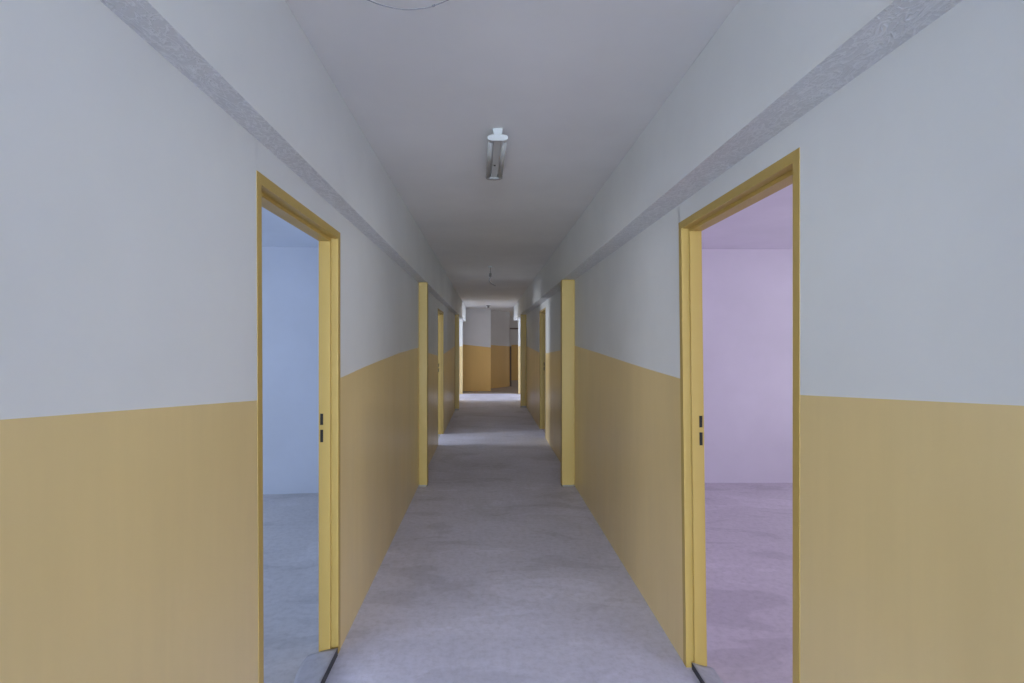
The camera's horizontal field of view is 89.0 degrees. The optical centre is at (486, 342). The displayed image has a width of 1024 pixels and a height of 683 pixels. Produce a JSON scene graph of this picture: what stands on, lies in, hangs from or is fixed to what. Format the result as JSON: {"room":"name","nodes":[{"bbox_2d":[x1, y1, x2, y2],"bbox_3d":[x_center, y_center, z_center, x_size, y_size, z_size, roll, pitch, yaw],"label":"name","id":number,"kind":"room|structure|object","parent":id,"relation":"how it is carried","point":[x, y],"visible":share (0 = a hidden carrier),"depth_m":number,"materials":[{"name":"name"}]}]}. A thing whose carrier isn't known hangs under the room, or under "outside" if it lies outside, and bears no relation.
{"room":"building corridor","nodes":[
{"label":"building corridor","id":0,"kind":"room"},
{"bbox_2d":[0,0,461,682],"bbox_3d":[-0.761,0.212,7.000,0.085,2.575,16.600,0,0,0],"label":"wall","id":1,"kind":"structure","parent":0,"point":[129,437],"depth_m":1.08,"materials":[{"name":"paint"}]},
{"bbox_2d":[256,170,339,682],"bbox_3d":[-0.763,0.480,2.083,0.090,2.039,0.924,0,0,0],"label":"door frame","id":2,"kind":"structure","parent":1,"relation":"in","point":[269,196],"depth_m":2.50,"materials":[{"name":"yellow paint"}]},
{"bbox_2d":[438,309,443,433],"bbox_3d":[-0.763,0.495,8.100,0.090,2.010,1.000,0,0,0],"label":"door frame","id":3,"kind":"structure","parent":1,"relation":"in","point":[440,313],"depth_m":8.55,"materials":[{"name":"yellow paint"}]},
{"bbox_2d":[262,247,318,493],"bbox_3d":[-2.702,0.212,5.185,3.822,2.575,0.150,0,0,-5],"label":"wall","id":4,"kind":"structure","parent":0,"point":[290,275],"depth_m":5.17,"materials":[{"name":"blue paint"}]},
{"bbox_2d":[262,207,318,246],"bbox_3d":[-2.752,-1.090,-2.950,3.896,0.270,18.500,0,0,0],"label":"ceiling","id":5,"kind":"structure","parent":0,"point":[276,232],"depth_m":4.58,"materials":[{"name":"blue paint"}]},
{"bbox_2d":[460,321,462,393],"bbox_3d":[-2.659,0.212,15.350,3.881,2.575,0.100,0,0,0],"label":"wall","id":6,"kind":"structure","parent":0,"point":[461,322],"depth_m":15.30,"materials":[{"name":"paint"}]},
{"bbox_2d":[463,308,490,390],"bbox_3d":[-2.241,0.212,16.675,4.718,2.575,0.950,0,0,0],"label":"wall","id":7,"kind":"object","parent":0,"point":[477,326],"visible":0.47,"depth_m":16.20,"materials":[{"name":"paint"}]},
{"bbox_2d":[491,310,509,387],"bbox_3d":[0.393,0.212,17.600,0.140,2.575,1.150,0,0,37],"label":"wall","id":8,"kind":"structure","parent":0,"point":[500,320],"depth_m":17.57,"materials":[{"name":"paint"}]},
{"bbox_2d":[510,328,517,385],"bbox_3d":[1.272,0.487,18.045,0.955,2.025,0.090,0,0,0],"label":"door frame","id":9,"kind":"structure","parent":8,"relation":"in","point":[510,328],"depth_m":18.00,"materials":[{"name":"brown paint"}]},
{"bbox_2d":[285,0,738,315],"bbox_3d":[0.000,-1.150,4.900,9.400,0.150,34.200,0,0,0],"label":"ceiling","id":10,"kind":"structure","parent":0,"point":[572,86],"depth_m":2.29,"materials":[{"name":"white paint"}]},
{"bbox_2d":[100,0,465,321],"bbox_3d":[-0.675,-0.856,7.050,0.087,0.439,16.700,0,0,0],"label":"beam","id":11,"kind":"structure","parent":10,"relation":"attached to","point":[253,59],"depth_m":1.66,"materials":[{"name":"white paint"}]},
{"bbox_2d":[368,0,447,9],"bbox_3d":[-0.257,-1.053,1.599,0.347,0.056,0.016,0,0,-3],"label":"cable","id":12,"kind":"object","parent":10,"relation":"hanging from","point":[433,5],"visible":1,"depth_m":1.60,"materials":[{"name":"grey plastic"}]},
{"bbox_2d":[488,266,495,285],"bbox_3d":[0.072,-0.935,7.293,0.120,0.286,0.070,0,0,15],"label":"cable","id":13,"kind":"object","parent":10,"relation":"hanging from","point":[490,267],"visible":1,"depth_m":7.29,"materials":[{"name":"grey plastic"}]},
{"bbox_2d":[486,128,507,179],"bbox_3d":[0.049,-1.044,2.917,0.104,0.062,0.640,0,0,-1],"label":"fluorescent light","id":14,"kind":"object","parent":10,"relation":"attached to","point":[494,141],"visible":1,"depth_m":2.81,"materials":[{"name":"white metal"}]},
{"bbox_2d":[514,0,962,320],"bbox_3d":[0.856,-0.870,7.050,0.132,0.411,16.700,0,0,0],"label":"beam","id":15,"kind":"structure","parent":10,"relation":"attached to","point":[769,63],"depth_m":1.69,"materials":[{"name":"white paint"}]},
{"bbox_2d":[510,316,517,379],"bbox_3d":[0.000,0.212,20.950,9.200,2.575,0.100,0,0,0],"label":"wall","id":16,"kind":"structure","parent":0,"point":[513,324],"depth_m":20.90,"materials":[{"name":"paint"}]},
{"bbox_2d":[518,320,519,393],"bbox_3d":[2.761,0.212,15.350,3.678,2.575,0.100,0,0,0],"label":"wall","id":17,"kind":"structure","parent":0,"point":[518,320],"depth_m":15.30,"materials":[{"name":"paint"}]},
{"bbox_2d":[263,380,792,682],"bbox_3d":[0.000,1.575,4.900,9.400,0.150,34.200,0,0,0],"label":"floor","id":18,"kind":"structure","parent":0,"point":[494,570],"depth_m":3.23,"materials":[{"name":"grey concrete"}]},
{"bbox_2d":[294,648,337,682],"bbox_3d":[-0.791,1.480,2.084,0.150,0.039,0.819,0,0,0],"label":"threshold","id":19,"kind":"object","parent":18,"relation":"on","point":[316,667],"visible":1,"depth_m":2.37,"materials":[{"name":"grey"}]},
{"bbox_2d":[418,282,427,486],"bbox_3d":[-0.671,0.432,5.489,0.096,2.136,0.121,0,0,0],"label":"door frame","id":20,"kind":"structure","parent":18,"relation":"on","point":[423,286],"depth_m":5.44,"materials":[{"name":"yellow paint"}]},
{"bbox_2d":[455,315,458,409],"bbox_3d":[-0.670,0.432,11.670,0.098,2.136,0.127,0,0,0],"label":"post","id":21,"kind":"object","parent":18,"relation":"on","point":[456,316],"visible":0.91,"depth_m":11.62,"materials":[{"name":"yellow paint"}]},
{"bbox_2d":[520,315,525,406],"bbox_3d":[0.850,0.418,12.169,0.144,2.164,0.127,0,0,0],"label":"post","id":22,"kind":"object","parent":18,"relation":"on","point":[522,317],"visible":1,"depth_m":12.12,"materials":[{"name":"yellow paint"}]},
{"bbox_2d":[561,280,574,486],"bbox_3d":[0.850,0.418,5.490,0.145,2.164,0.126,0,0,0],"label":"post","id":23,"kind":"object","parent":18,"relation":"on","point":[567,286],"visible":1,"depth_m":5.44,"materials":[{"name":"yellow paint"}]},
{"bbox_2d":[692,662,722,682],"bbox_3d":[0.996,1.484,1.988,0.107,0.031,0.807,0,0,0],"label":"threshold","id":24,"kind":"object","parent":18,"relation":"on","point":[705,674],"visible":1,"depth_m":2.33,"materials":[{"name":"grey"}]},
{"bbox_2d":[702,249,792,482],"bbox_3d":[2.804,0.212,5.647,3.593,2.575,0.145,0,0,0],"label":"wall","id":25,"kind":"structure","parent":0,"point":[747,294],"depth_m":5.58,"materials":[{"name":"purple paint"}]},
{"bbox_2d":[702,184,792,248],"bbox_3d":[2.853,-1.115,-2.950,3.693,0.220,18.500,0,0,0],"label":"ceiling","id":26,"kind":"structure","parent":0,"point":[767,223],"depth_m":4.52,"materials":[{"name":"purple paint"}]},
{"bbox_2d":[526,0,1023,682],"bbox_3d":[0.965,0.212,7.000,0.085,2.575,16.600,0,0,0],"label":"wall","id":27,"kind":"structure","parent":0,"point":[912,170],"depth_m":1.19,"materials":[{"name":"paint"}]},
{"bbox_2d":[539,307,545,437],"bbox_3d":[0.966,0.470,8.645,0.090,2.060,0.950,0,0,0],"label":"door frame","id":28,"kind":"structure","parent":27,"relation":"in","point":[542,313],"depth_m":9.07,"materials":[{"name":"yellow paint"}]},
{"bbox_2d":[679,147,799,682],"bbox_3d":[0.966,0.462,2.016,0.090,2.077,0.968,0,0,0],"label":"door frame","id":29,"kind":"structure","parent":27,"relation":"in","point":[785,172],"depth_m":2.40,"materials":[{"name":"yellow paint"}]}
]}

